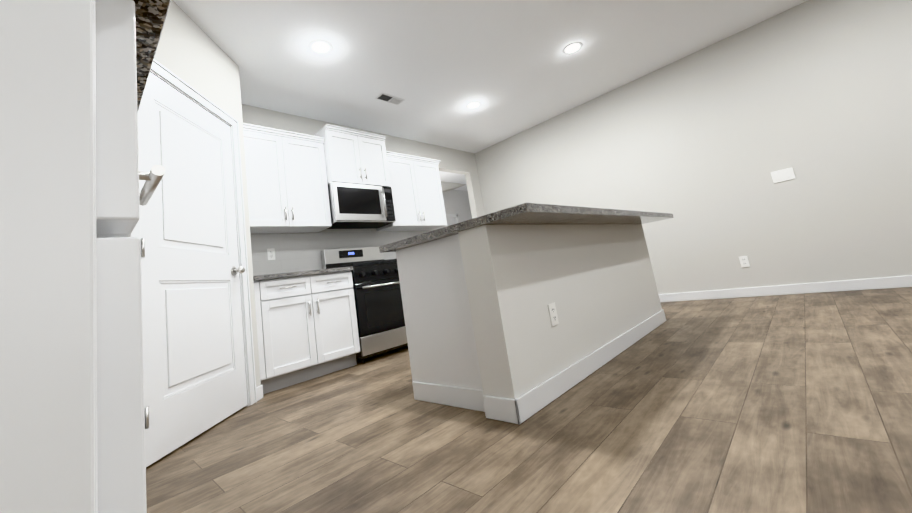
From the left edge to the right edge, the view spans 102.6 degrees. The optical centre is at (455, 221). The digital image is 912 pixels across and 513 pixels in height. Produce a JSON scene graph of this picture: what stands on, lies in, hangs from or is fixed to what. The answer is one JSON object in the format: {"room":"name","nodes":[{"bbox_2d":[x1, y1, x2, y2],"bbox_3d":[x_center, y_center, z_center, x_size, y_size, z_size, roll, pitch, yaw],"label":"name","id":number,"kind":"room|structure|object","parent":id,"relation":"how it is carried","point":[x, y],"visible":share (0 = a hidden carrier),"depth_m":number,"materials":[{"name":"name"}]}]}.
{"room":"kitchen","nodes":[
{"label":"kitchen","id":0,"kind":"room"},
{"bbox_2d":[154,0,260,386],"bbox_3d":[-1.712,-0.092,2.344,0.120,2.720,1.196,-9,-9,-2],"label":"wall","id":1,"kind":"structure","parent":0,"point":[191,52],"depth_m":2.68,"materials":[{"name":"grey paint"}]},
{"bbox_2d":[138,72,247,466],"bbox_3d":[-1.588,0.199,2.276,0.112,2.070,0.876,-9,-9,-2],"label":"pantry door","id":2,"kind":"structure","parent":1,"relation":"in","point":[194,364],"depth_m":2.17,"materials":[{"name":"white wood"}]},
{"bbox_2d":[129,59,256,458],"bbox_3d":[-1.660,0.175,2.284,0.142,2.165,1.030,-9,-9,-2],"label":"door frame","id":3,"kind":"structure","parent":1,"relation":"attached to","point":[169,78],"depth_m":2.68,"materials":[{"name":"white wood"}]},
{"bbox_2d":[256,385,262,400],"bbox_3d":[-1.445,1.180,2.150,0.011,0.095,1.201,-9,-9,-2],"label":"baseboard","id":4,"kind":"structure","parent":1,"relation":"attached to","point":[259,389],"depth_m":2.70,"materials":[{"name":"white wood"}]},
{"bbox_2d":[241,104,484,233],"bbox_3d":[-1.363,0.147,4.239,0.120,2.720,5.380,-17,-12,42],"label":"wall","id":5,"kind":"structure","parent":0,"point":[458,161],"depth_m":5.20,"materials":[{"name":"grey paint"}]},
{"bbox_2d":[243,123,331,233],"bbox_3d":[-1.756,-0.389,3.634,0.366,0.960,0.866,-17,-12,42],"label":"upper cabinet","id":6,"kind":"object","parent":5,"relation":"attached to","point":[287,185],"visible":0.81,"depth_m":3.54,"materials":[{"name":"white wood"}]},
{"bbox_2d":[250,230,431,275],"bbox_3d":[-1.192,0.346,4.257,0.008,0.455,2.556,-17,-12,42],"label":"backsplash","id":7,"kind":"structure","parent":5,"relation":"attached to","point":[296,252],"depth_m":3.84,"materials":[{"name":"paint"}]},
{"bbox_2d":[267,248,275,259],"bbox_3d":[-1.818,0.323,3.594,0.008,0.115,0.072,-17,-12,42],"label":"outlet","id":8,"kind":"object","parent":7,"relation":"attached to","point":[270,254],"visible":1,"depth_m":3.59,"materials":[{"name":"white plastic"}]},
{"bbox_2d":[313,124,389,186],"bbox_3d":[-1.213,-0.682,4.247,0.436,0.627,0.756,-17,-12,42],"label":"upper cabinet","id":9,"kind":"object","parent":5,"relation":"attached to","point":[352,156],"visible":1,"depth_m":4.08,"materials":[{"name":"white wood"}]},
{"bbox_2d":[327,182,395,228],"bbox_3d":[-1.122,-0.166,4.157,0.461,0.431,0.754,-17,-12,42],"label":"microwave","id":10,"kind":"object","parent":9,"relation":"attached to","point":[356,206],"visible":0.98,"depth_m":4.00,"materials":[{"name":"silver metal"}]},
{"bbox_2d":[377,151,446,230],"bbox_3d":[-0.596,-0.367,4.847,0.366,0.930,0.954,-17,-12,42],"label":"upper cabinet","id":11,"kind":"object","parent":5,"relation":"attached to","point":[416,189],"visible":0.85,"depth_m":4.72,"materials":[{"name":"white wood"}]},
{"bbox_2d":[441,181,466,192],"bbox_3d":[-0.860,-0.454,7.436,0.449,0.729,2.899,-17,-12,42],"label":"soffit","id":12,"kind":"structure","parent":0,"point":[447,186],"depth_m":8.00,"materials":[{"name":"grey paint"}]},
{"bbox_2d":[442,190,471,221],"bbox_3d":[-0.530,0.581,7.876,0.120,2.720,4.240,-17,-12,42],"label":"wall","id":13,"kind":"structure","parent":0,"point":[456,202],"depth_m":8.70,"materials":[{"name":"white paint"}]},
{"bbox_2d":[436,217,455,229],"bbox_3d":[-0.134,0.895,8.106,0.106,2.030,0.862,-17,-12,42],"label":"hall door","id":14,"kind":"structure","parent":13,"relation":"in","point":[451,221],"depth_m":8.42,"materials":[{"name":"white wood"}]},
{"bbox_2d":[446,214,459,223],"bbox_3d":[-0.179,0.874,8.140,0.136,2.120,1.010,-17,-12,42],"label":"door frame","id":15,"kind":"structure","parent":13,"relation":"attached to","point":[456,216],"depth_m":8.53,"materials":[{"name":"white wood"}]},
{"bbox_2d":[173,0,807,190],"bbox_3d":[1.431,-1.876,3.330,10.070,0.100,8.140,-17,-12,42],"label":"ceiling","id":16,"kind":"structure","parent":0,"point":[437,66],"depth_m":3.51,"materials":[{"name":"white paint"}]},
{"bbox_2d":[308,39,332,53],"bbox_3d":[-1.134,-1.460,3.063,0.196,0.006,0.196,-17,-12,42],"label":"recessed light","id":17,"kind":"object","parent":16,"relation":"in","point":[318,46],"visible":1,"depth_m":3.05,"materials":[{"name":"white glass"}]},
{"bbox_2d":[375,93,403,104],"bbox_3d":[-0.734,-1.364,4.077,0.135,0.008,0.310,-17,-12,42],"label":"ceiling vent","id":18,"kind":"object","parent":16,"relation":"in","point":[389,98],"visible":1,"depth_m":4.07,"materials":[{"name":"white metal"}]},
{"bbox_2d":[466,101,480,108],"bbox_3d":[0.217,-1.443,4.538,0.196,0.006,0.196,-17,-12,42],"label":"recessed light","id":19,"kind":"object","parent":16,"relation":"in","point":[473,104],"visible":1,"depth_m":4.53,"materials":[{"name":"white"}]},
{"bbox_2d":[563,42,582,53],"bbox_3d":[1.165,-1.729,3.651,0.196,0.006,0.196,-17,-12,42],"label":"recessed light","id":20,"kind":"object","parent":16,"relation":"in","point":[572,48],"visible":1,"depth_m":3.64,"materials":[{"name":"white glass"}]},
{"bbox_2d":[146,287,911,512],"bbox_3d":[1.684,0.662,1.335,8.120,0.100,5.620,-17,-12,42],"label":"floor","id":21,"kind":"structure","parent":0,"point":[795,403],"depth_m":1.43,"materials":[{"name":"brown wood"}]},
{"bbox_2d":[0,0,165,512],"bbox_3d":[-0.636,0.360,0.263,0.897,0.876,0.620,-17,-12,42],"label":"base cabinet","id":22,"kind":"object","parent":21,"relation":"on","point":[72,415],"visible":1,"depth_m":0.18,"materials":[{"name":"white"}]},
{"bbox_2d":[133,0,170,110],"bbox_3d":[-0.712,-0.086,0.327,0.921,0.037,0.606,-17,-12,42],"label":"countertop","id":23,"kind":"structure","parent":22,"relation":"on","point":[150,17],"depth_m":0.29,"materials":[{"name":"stone"}]},
{"bbox_2d":[254,271,359,393],"bbox_3d":[-1.436,0.961,3.322,0.656,0.876,0.866,-17,-12,42],"label":"base cabinet","id":24,"kind":"object","parent":21,"relation":"on","point":[307,327],"visible":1,"depth_m":3.09,"materials":[{"name":"white wood"}]},
{"bbox_2d":[253,267,352,280],"bbox_3d":[-1.511,0.515,3.394,0.645,0.037,0.867,-17,-12,42],"label":"countertop","id":25,"kind":"structure","parent":24,"relation":"on","point":[291,274],"depth_m":3.13,"materials":[{"name":"stone"}]},
{"bbox_2d":[321,246,407,363],"bbox_3d":[-0.877,0.814,3.919,0.684,1.172,0.756,-17,-12,42],"label":"range","id":26,"kind":"object","parent":21,"relation":"on","point":[379,305],"visible":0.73,"depth_m":3.65,"materials":[{"name":"black"}]},
{"bbox_2d":[380,223,665,423],"bbox_3d":[0.698,0.536,2.741,0.847,0.876,2.299,-17,-12,42],"label":"kitchen island","id":27,"kind":"object","parent":21,"relation":"on","point":[520,314],"depth_m":1.97,"materials":[{"name":"white paint"}]},
{"bbox_2d":[379,231,430,250],"bbox_3d":[0.510,0.125,2.925,0.490,0.037,2.340,-17,-12,42],"label":"island countertop","id":28,"kind":"structure","parent":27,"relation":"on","point":[418,238],"depth_m":2.07,"materials":[{"name":"grey stone"}]},
{"bbox_2d":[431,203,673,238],"bbox_3d":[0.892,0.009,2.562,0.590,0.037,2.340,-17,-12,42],"label":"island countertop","id":29,"kind":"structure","parent":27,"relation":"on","point":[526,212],"depth_m":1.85,"materials":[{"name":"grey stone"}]},
{"bbox_2d":[547,302,558,326],"bbox_3d":[0.520,0.495,1.947,0.008,0.115,0.072,-17,-12,42],"label":"outlet","id":30,"kind":"object","parent":27,"relation":"attached to","point":[552,313],"depth_m":1.94,"materials":[{"name":"white plastic"}]},
{"bbox_2d":[475,0,911,293],"bbox_3d":[3.364,-0.703,3.540,8.120,2.720,0.120,-17,-12,42],"label":"wall","id":31,"kind":"structure","parent":0,"point":[701,145],"depth_m":3.73,"materials":[{"name":"grey paint"}]},
{"bbox_2d":[739,256,749,267],"bbox_3d":[2.996,0.418,3.795,0.072,0.115,0.008,-17,-12,42],"label":"outlet","id":32,"kind":"object","parent":31,"relation":"attached to","point":[744,261],"visible":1,"depth_m":3.79,"materials":[{"name":"white plastic"}]},
{"bbox_2d":[771,167,795,182],"bbox_3d":[3.214,-0.453,3.591,0.165,0.115,0.009,-17,-12,42],"label":"light switch","id":33,"kind":"object","parent":31,"relation":"attached to","point":[783,175],"visible":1,"depth_m":3.59,"materials":[{"name":"white plastic"}]},
{"bbox_2d":[658,275,911,301],"bbox_3d":[3.524,0.577,3.288,7.866,0.095,0.012,-17,-12,42],"label":"baseboard","id":34,"kind":"structure","parent":31,"relation":"attached to","point":[866,284],"depth_m":3.52,"materials":[{"name":"white wood"}]}
]}

